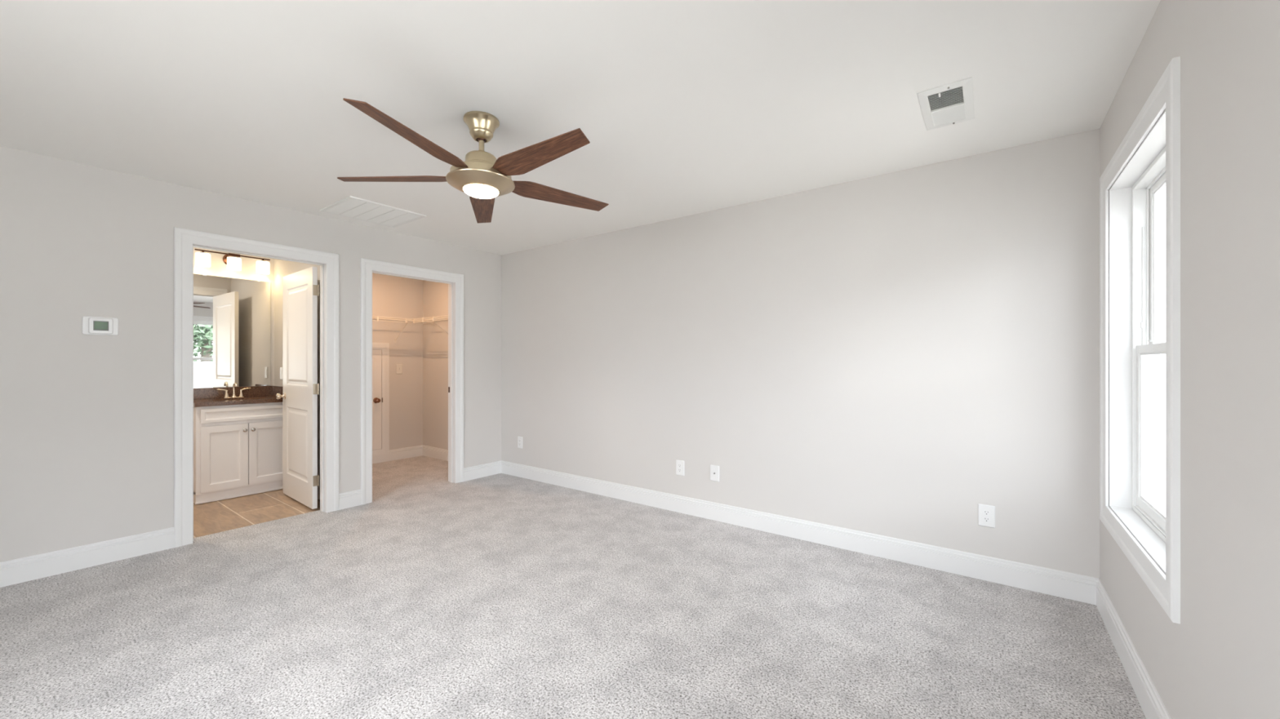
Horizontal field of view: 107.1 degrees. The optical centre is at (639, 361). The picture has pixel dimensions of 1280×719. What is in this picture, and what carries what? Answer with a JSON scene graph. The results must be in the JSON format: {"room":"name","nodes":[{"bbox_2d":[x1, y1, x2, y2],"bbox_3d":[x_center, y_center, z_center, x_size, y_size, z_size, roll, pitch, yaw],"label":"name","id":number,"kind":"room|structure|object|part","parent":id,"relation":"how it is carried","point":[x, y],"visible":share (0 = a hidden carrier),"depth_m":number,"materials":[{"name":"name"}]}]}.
{"room":"empty bedroom","nodes":[
{"label":"empty bedroom","id":0,"kind":"room"},
{"bbox_2d":[193,247,273,388],"bbox_3d":[-4.907,0.061,3.750,0.150,2.610,3.410,0,0,36],"label":"wall","id":1,"kind":"structure","parent":0,"point":[218,268],"depth_m":4.83,"materials":[{"name":"beige paint"}]},
{"bbox_2d":[193,273,270,388],"bbox_3d":[-4.095,-0.295,4.717,0.008,1.097,0.670,0,0,36],"label":"wall mirror","id":2,"kind":"object","parent":1,"relation":"attached to","point":[232,316],"visible":0.97,"depth_m":4.72,"materials":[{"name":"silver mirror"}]},
{"bbox_2d":[194,248,270,274],"bbox_3d":[-4.024,-0.991,4.678,0.169,0.173,0.576,0,0,36],"label":"vanity light","id":3,"kind":"object","parent":1,"relation":"attached to","point":[202,259],"visible":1,"depth_m":4.63,"materials":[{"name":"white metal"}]},
{"bbox_3d":[-4.136,-0.965,4.475,0.108,0.120,0.108,0,0,36],"label":"lamp shade","id":4,"kind":"part","parent":3,"relation":"part of","materials":[{"name":"white glass"}]},
{"bbox_3d":[-4.000,-0.965,4.660,0.108,0.120,0.108,0,0,36],"label":"lamp shade","id":5,"kind":"part","parent":3,"relation":"part of","materials":[{"name":"white glass"}]},
{"bbox_3d":[-3.863,-0.965,4.845,0.108,0.120,0.108,0,0,36],"label":"lamp shade","id":6,"kind":"part","parent":3,"relation":"part of","materials":[{"name":"white glass"}]},
{"bbox_2d":[193,386,272,399],"bbox_3d":[-4.086,0.308,4.719,0.018,0.105,0.712,0,0,36],"label":"backsplash","id":7,"kind":"structure","parent":1,"relation":"attached to","point":[255,391],"depth_m":4.71,"materials":[{"name":"brown stone"}]},
{"bbox_2d":[0,146,501,562],"bbox_3d":[-3.099,0.061,3.308,0.115,2.610,5.045,0,0,36],"label":"wall","id":8,"kind":"structure","parent":0,"point":[86,421],"depth_m":2.95,"materials":[{"name":"beige paint"}]},
{"bbox_2d":[0,527,174,587],"bbox_3d":[-3.803,1.179,2.244,0.015,0.136,2.297,0,0,36],"label":"baseboard","id":9,"kind":"structure","parent":8,"relation":"attached to","point":[15,571],"depth_m":2.85,"materials":[{"name":"white paint"}]},
{"bbox_2d":[81,315,118,335],"bbox_3d":[-3.310,-0.218,2.902,0.027,0.112,0.148,0,0,36],"label":"thermostat","id":10,"kind":"object","parent":8,"relation":"attached to","point":[99,326],"visible":1,"depth_m":2.89,"materials":[{"name":"plastic"}]},
{"bbox_2d":[173,226,339,547],"bbox_3d":[-2.877,0.172,3.608,0.154,2.148,0.997,0,0,36],"label":"door frame","id":11,"kind":"structure","parent":8,"relation":"attached to","point":[184,239],"depth_m":3.36,"materials":[{"name":"white paint"}]},
{"bbox_2d":[275,266,319,509],"bbox_3d":[-3.024,0.221,4.215,0.806,2.028,0.171,0,0,36],"label":"door","id":12,"kind":"structure","parent":8,"relation":"in","point":[300,288],"depth_m":4.13,"materials":[{"name":"white paint"}]},
{"bbox_3d":[-3.322,0.322,4.372,0.066,0.066,0.069,0,0,36],"label":"handle","id":13,"kind":"part","parent":12,"relation":"part of","materials":[{"name":"silver metal"}]},
{"bbox_2d":[339,488,361,510],"bbox_3d":[-2.478,1.179,4.041,0.015,0.136,0.174,0,0,36],"label":"baseboard","id":14,"kind":"structure","parent":8,"relation":"attached to","point":[353,498],"depth_m":4.04,"materials":[{"name":"white paint"}]},
{"bbox_2d":[360,257,463,505],"bbox_3d":[-2.182,0.172,4.551,0.154,2.148,0.997,0,0,36],"label":"door frame","id":15,"kind":"structure","parent":8,"relation":"attached to","point":[455,282],"depth_m":4.54,"materials":[{"name":"white paint"}]},
{"bbox_2d":[463,460,501,481],"bbox_3d":[-1.692,1.179,5.106,0.015,0.136,0.480,0,0,36],"label":"baseboard","id":16,"kind":"structure","parent":8,"relation":"attached to","point":[476,472],"depth_m":5.08,"materials":[{"name":"white paint"}]},
{"bbox_2d":[273,258,319,484],"bbox_3d":[-3.215,0.061,4.583,1.585,2.610,0.100,0,0,36],"label":"wall","id":17,"kind":"structure","parent":0,"point":[282,268],"depth_m":4.88,"materials":[{"name":"beige paint"}]},
{"bbox_2d":[280,367,283,379],"bbox_3d":[-3.692,0.121,4.867,0.079,0.124,0.008,0,0,36],"label":"light switch","id":18,"kind":"object","parent":17,"relation":"attached to","point":[281,368],"visible":1,"depth_m":4.86,"materials":[{"name":"beige plastic"}]},
{"bbox_2d":[317,484,319,499],"bbox_3d":[-3.027,1.179,4.373,1.035,0.136,0.015,0,0,36],"label":"baseboard","id":19,"kind":"structure","parent":17,"relation":"attached to","point":[318,487],"depth_m":4.27,"materials":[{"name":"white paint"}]},
{"bbox_2d":[372,273,422,450],"bbox_3d":[-3.413,0.061,5.733,0.200,2.610,1.515,0,0,36],"label":"wall","id":20,"kind":"structure","parent":0,"point":[393,296],"depth_m":6.06,"materials":[{"name":"beige paint"}]},
{"bbox_2d":[372,350,382,449],"bbox_3d":[-3.357,0.469,5.591,0.098,1.220,0.622,0,0,36],"label":"door","id":21,"kind":"structure","parent":20,"relation":"in","point":[376,354],"depth_m":5.80,"materials":[{"name":"white paint"}]},
{"bbox_3d":[-3.205,0.476,5.771,0.068,0.066,0.066,0,0,36],"label":"handle","id":22,"kind":"part","parent":21,"relation":"part of","materials":[{"name":"brown metal"}]},
{"bbox_2d":[372,342,389,463],"bbox_3d":[-3.377,0.507,5.599,0.017,1.478,0.790,0,0,36],"label":"door frame","id":23,"kind":"structure","parent":20,"relation":"attached to","point":[384,347],"depth_m":5.87,"materials":[{"name":"white paint"}]},
{"bbox_2d":[395,364,402,373],"bbox_3d":[-3.064,0.097,6.025,0.016,0.124,0.079,0,0,36],"label":"light switch","id":24,"kind":"object","parent":20,"relation":"attached to","point":[398,366],"visible":1,"depth_m":6.02,"materials":[{"name":"beige plastic"}]},
{"bbox_2d":[372,315,435,342],"bbox_3d":[-3.207,-0.381,5.581,0.312,0.295,1.505,0,0,36],"label":"wire shelf","id":25,"kind":"object","parent":20,"relation":"attached to","point":[406,320],"visible":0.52,"depth_m":5.79,"materials":[{"name":"white metal"}]},
{"bbox_2d":[0,455,1146,718],"bbox_3d":[-1.753,1.306,2.377,6.557,0.120,4.945,0,0,36],"label":"floor","id":26,"kind":"structure","parent":0,"point":[500,596],"depth_m":2.23,"materials":[{"name":"carpet"}]},
{"bbox_2d":[193,402,283,504],"bbox_3d":[-3.857,0.821,4.548,0.589,0.852,0.716,0,0,36],"label":"vanity cabinet","id":27,"kind":"object","parent":26,"relation":"on","point":[238,449],"visible":0.7,"depth_m":4.33,"materials":[{"name":"paint"}]},
{"bbox_3d":[-3.745,0.862,4.267,0.018,0.574,0.330,0,0,36],"label":"cabinet door","id":28,"kind":"part","parent":27,"relation":"part of","materials":[{"name":"paint"}]},
{"bbox_2d":[193,386,283,407],"bbox_3d":[-3.867,0.391,4.552,0.568,0.270,0.722,0,0,36],"label":"countertop","id":29,"kind":"structure","parent":27,"relation":"on","point":[202,397],"depth_m":4.60,"materials":[{"name":"brown stone"}]},
{"bbox_2d":[216,382,250,398],"bbox_3d":[-3.969,0.283,4.633,0.112,0.155,0.263,0,0,36],"label":"bathroom faucet","id":30,"kind":"object","parent":29,"relation":"on","point":[241,394],"visible":1,"depth_m":4.64,"materials":[{"name":"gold metal"}]},
{"bbox_3d":[-4.043,0.307,4.584,0.042,0.086,0.096,0,0,36],"label":"lever handle","id":31,"kind":"part","parent":30,"relation":"part of","materials":[{"name":"silver metal"}]},
{"bbox_3d":[-3.965,0.277,4.630,0.102,0.143,0.030,0,0,36],"label":"spout","id":32,"kind":"part","parent":30,"relation":"part of","materials":[{"name":"silver metal"}]},
{"bbox_3d":[-3.945,0.307,4.718,0.042,0.086,0.096,0,0,36],"label":"lever handle","id":33,"kind":"part","parent":30,"relation":"part of","materials":[{"name":"silver metal"}]},
{"bbox_3d":[-3.647,0.482,4.400,0.018,0.123,0.660,0,0,36],"label":"drawer","id":34,"kind":"part","parent":27,"relation":"part of","materials":[{"name":"paint"}]},
{"bbox_3d":[-3.548,0.862,4.535,0.018,0.574,0.326,0,0,36],"label":"cabinet door","id":35,"kind":"part","parent":27,"relation":"part of","materials":[{"name":"paint"}]},
{"bbox_2d":[0,0,1160,255],"bbox_3d":[-1.748,-1.254,2.373,6.870,0.120,5.185,0,0,36],"label":"ceiling","id":36,"kind":"structure","parent":0,"point":[683,108],"depth_m":2.07,"materials":[{"name":"paint"}]},
{"bbox_2d":[320,195,426,227],"bbox_3d":[-2.132,-1.188,3.790,0.540,0.011,0.575,0,0,36],"label":"ceiling vent","id":37,"kind":"object","parent":36,"relation":"in","point":[350,206],"visible":1,"depth_m":3.77,"materials":[{"name":"metal"}]},
{"bbox_2d":[337,97,608,222],"bbox_3d":[-0.745,-1.005,2.289,1.310,0.376,1.356,0,0,36],"label":"ceiling fan","id":38,"kind":"object","parent":36,"relation":"hanging from","point":[484,177],"visible":1,"depth_m":2.25,"materials":[{"name":"brown wood"}]},
{"bbox_3d":[-1.204,-0.902,2.327,0.569,0.033,0.134,0,0,-2],"label":"fan blade","id":39,"kind":"part","parent":38,"relation":"part of","materials":[{"name":"brown wood"}]},
{"bbox_3d":[-0.910,-0.912,1.928,0.134,0.042,0.568,0,0,16],"label":"fan blade","id":40,"kind":"part","parent":38,"relation":"part of","materials":[{"name":"brown wood"}]},
{"bbox_3d":[-0.782,-0.865,2.329,0.323,0.054,0.323,0,0,36],"label":"lamp shade","id":41,"kind":"part","parent":38,"relation":"part of","materials":[{"name":"gold metal"}]},
{"bbox_3d":[-0.915,-0.892,2.731,0.134,0.043,0.569,0,0,-20],"label":"fan blade","id":42,"kind":"part","parent":38,"relation":"part of","materials":[{"name":"brown wood"}]},
{"bbox_3d":[-0.443,-0.906,2.076,0.570,0.040,0.133,0,0,36],"label":"fan blade","id":43,"kind":"part","parent":38,"relation":"part of","materials":[{"name":"brown wood"}]},
{"bbox_3d":[-0.442,-0.897,2.580,0.569,0.041,0.133,0,0,-38],"label":"fan blade","id":44,"kind":"part","parent":38,"relation":"part of","materials":[{"name":"brown wood"}]},
{"bbox_2d":[917,76,974,130],"bbox_3d":[1.435,-1.185,2.208,0.200,0.018,0.418,0,0,36],"label":"ceiling vent","id":45,"kind":"object","parent":36,"relation":"in","point":[953,103],"visible":1,"depth_m":2.18,"materials":[{"name":"metal"}]},
{"bbox_2d":[422,128,1099,578],"bbox_3d":[-0.244,0.061,4.411,6.870,2.610,0.120,0,0,36],"label":"wall","id":46,"kind":"structure","parent":0,"point":[899,354],"depth_m":3.13,"materials":[{"name":"beige paint"}]},
{"bbox_2d":[373,444,448,463],"bbox_3d":[-2.712,1.179,5.222,1.535,0.136,1.505,0,0,36],"label":"baseboard","id":47,"kind":"structure","parent":46,"relation":"attached to","point":[418,451],"depth_m":6.08,"materials":[{"name":"white paint"}]},
{"bbox_2d":[412,315,448,333],"bbox_3d":[-2.239,-0.381,5.614,1.200,0.295,0.312,0,0,36],"label":"wire shelf","id":48,"kind":"object","parent":46,"relation":"attached to","point":[441,317],"visible":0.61,"depth_m":5.70,"materials":[{"name":"white metal"}]},
{"bbox_2d":[517,436,522,448],"bbox_3d":[-1.296,0.875,5.108,0.079,0.124,0.008,0,0,36],"label":"wall outlet","id":49,"kind":"object","parent":46,"relation":"attached to","point":[519,438],"visible":1,"depth_m":5.10,"materials":[{"name":"plastic"}]},
{"bbox_2d":[675,459,684,475],"bbox_3d":[0.331,0.879,3.907,0.079,0.124,0.008,0,0,36],"label":"wall outlet","id":50,"kind":"object","parent":46,"relation":"attached to","point":[679,464],"visible":1,"depth_m":3.90,"materials":[{"name":"plastic"}]},
{"bbox_2d":[710,465,719,481],"bbox_3d":[0.585,0.879,3.716,0.079,0.124,0.015,0,0,36],"label":"cable wall plate","id":51,"kind":"object","parent":46,"relation":"attached to","point":[714,469],"visible":1,"depth_m":3.72,"materials":[{"name":"plastic"}]},
{"bbox_2d":[501,460,1098,605],"bbox_3d":[0.395,1.179,3.856,4.857,0.136,0.015,0,0,36],"label":"baseboard","id":52,"kind":"structure","parent":46,"relation":"attached to","point":[1068,585],"depth_m":3.11,"materials":[{"name":"white paint"}]},
{"bbox_2d":[977,503,995,528],"bbox_3d":[1.975,0.880,2.695,0.079,0.124,0.008,0,0,36],"label":"wall outlet","id":53,"kind":"object","parent":46,"relation":"attached to","point":[986,513],"visible":1,"depth_m":2.69,"materials":[{"name":"plastic"}]},
{"bbox_2d":[982,516,990,522],"bbox_3d":[1.974,0.900,2.693,0.034,0.027,0.003,0,0,36],"label":"receptacle","id":54,"kind":"object","parent":53,"relation":"attached to","point":[985,519],"depth_m":2.69,"materials":[{"name":"plastic"}]},
{"bbox_2d":[982,510,990,515],"bbox_3d":[1.974,0.861,2.693,0.034,0.027,0.003,0,0,36],"label":"receptacle","id":55,"kind":"object","parent":53,"relation":"attached to","point":[985,513],"depth_m":2.69,"materials":[{"name":"plastic"}]},
{"bbox_2d":[1099,0,1279,718],"bbox_3d":[0.922,0.061,0.342,0.163,2.610,5.045,0,0,36],"label":"wall","id":56,"kind":"structure","parent":0,"point":[1222,660],"depth_m":1.15,"materials":[{"name":"beige paint"}]},
{"bbox_2d":[1096,578,1171,718],"bbox_3d":[0.880,1.179,0.435,0.015,0.136,4.945,0,0,36],"label":"baseboard","id":57,"kind":"structure","parent":56,"relation":"attached to","point":[1153,707],"depth_m":1.84,"materials":[{"name":"white paint"}]},
{"bbox_2d":[1099,56,1180,624],"bbox_3d":[1.996,-0.064,1.815,0.182,1.684,1.134,0,0,36],"label":"window","id":58,"kind":"structure","parent":56,"relation":"in","point":[1140,187],"depth_m":2.07,"materials":[{"name":"white paint"}]},
{"bbox_3d":[2.289,-0.344,2.152,0.012,0.540,0.012,0,0,36],"label":"balance rod","id":59,"kind":"part","parent":58,"relation":"part of","materials":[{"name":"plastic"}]},
{"bbox_3d":[2.034,-0.064,1.786,0.087,1.490,0.940,0,0,36],"label":"frame","id":60,"kind":"part","parent":58,"relation":"part of","materials":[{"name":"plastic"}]},
{"bbox_3d":[2.005,0.655,1.808,0.010,0.008,0.820,0,0,36],"label":"lift rail","id":61,"kind":"part","parent":58,"relation":"part of","materials":[{"name":"plastic"}]},
{"bbox_3d":[2.020,0.294,1.797,0.030,0.735,0.900,0,0,36],"label":"sash","id":62,"kind":"part","parent":58,"relation":"part of","materials":[{"name":"glass"}]},
{"bbox_3d":[2.020,0.287,1.797,0.004,0.653,0.824,0,0,36],"label":"glass","id":63,"kind":"part","parent":58,"relation":"part of","materials":[{"name":"glass"}]},
{"bbox_3d":[2.052,-0.413,1.773,0.028,0.751,0.900,0,0,36],"label":"sash","id":64,"kind":"part","parent":58,"relation":"part of","materials":[{"name":"glass"}]},
{"bbox_3d":[2.052,-0.413,1.773,0.004,0.683,0.824,0,0,36],"label":"glass","id":65,"kind":"part","parent":58,"relation":"part of","materials":[{"name":"glass"}]}
]}

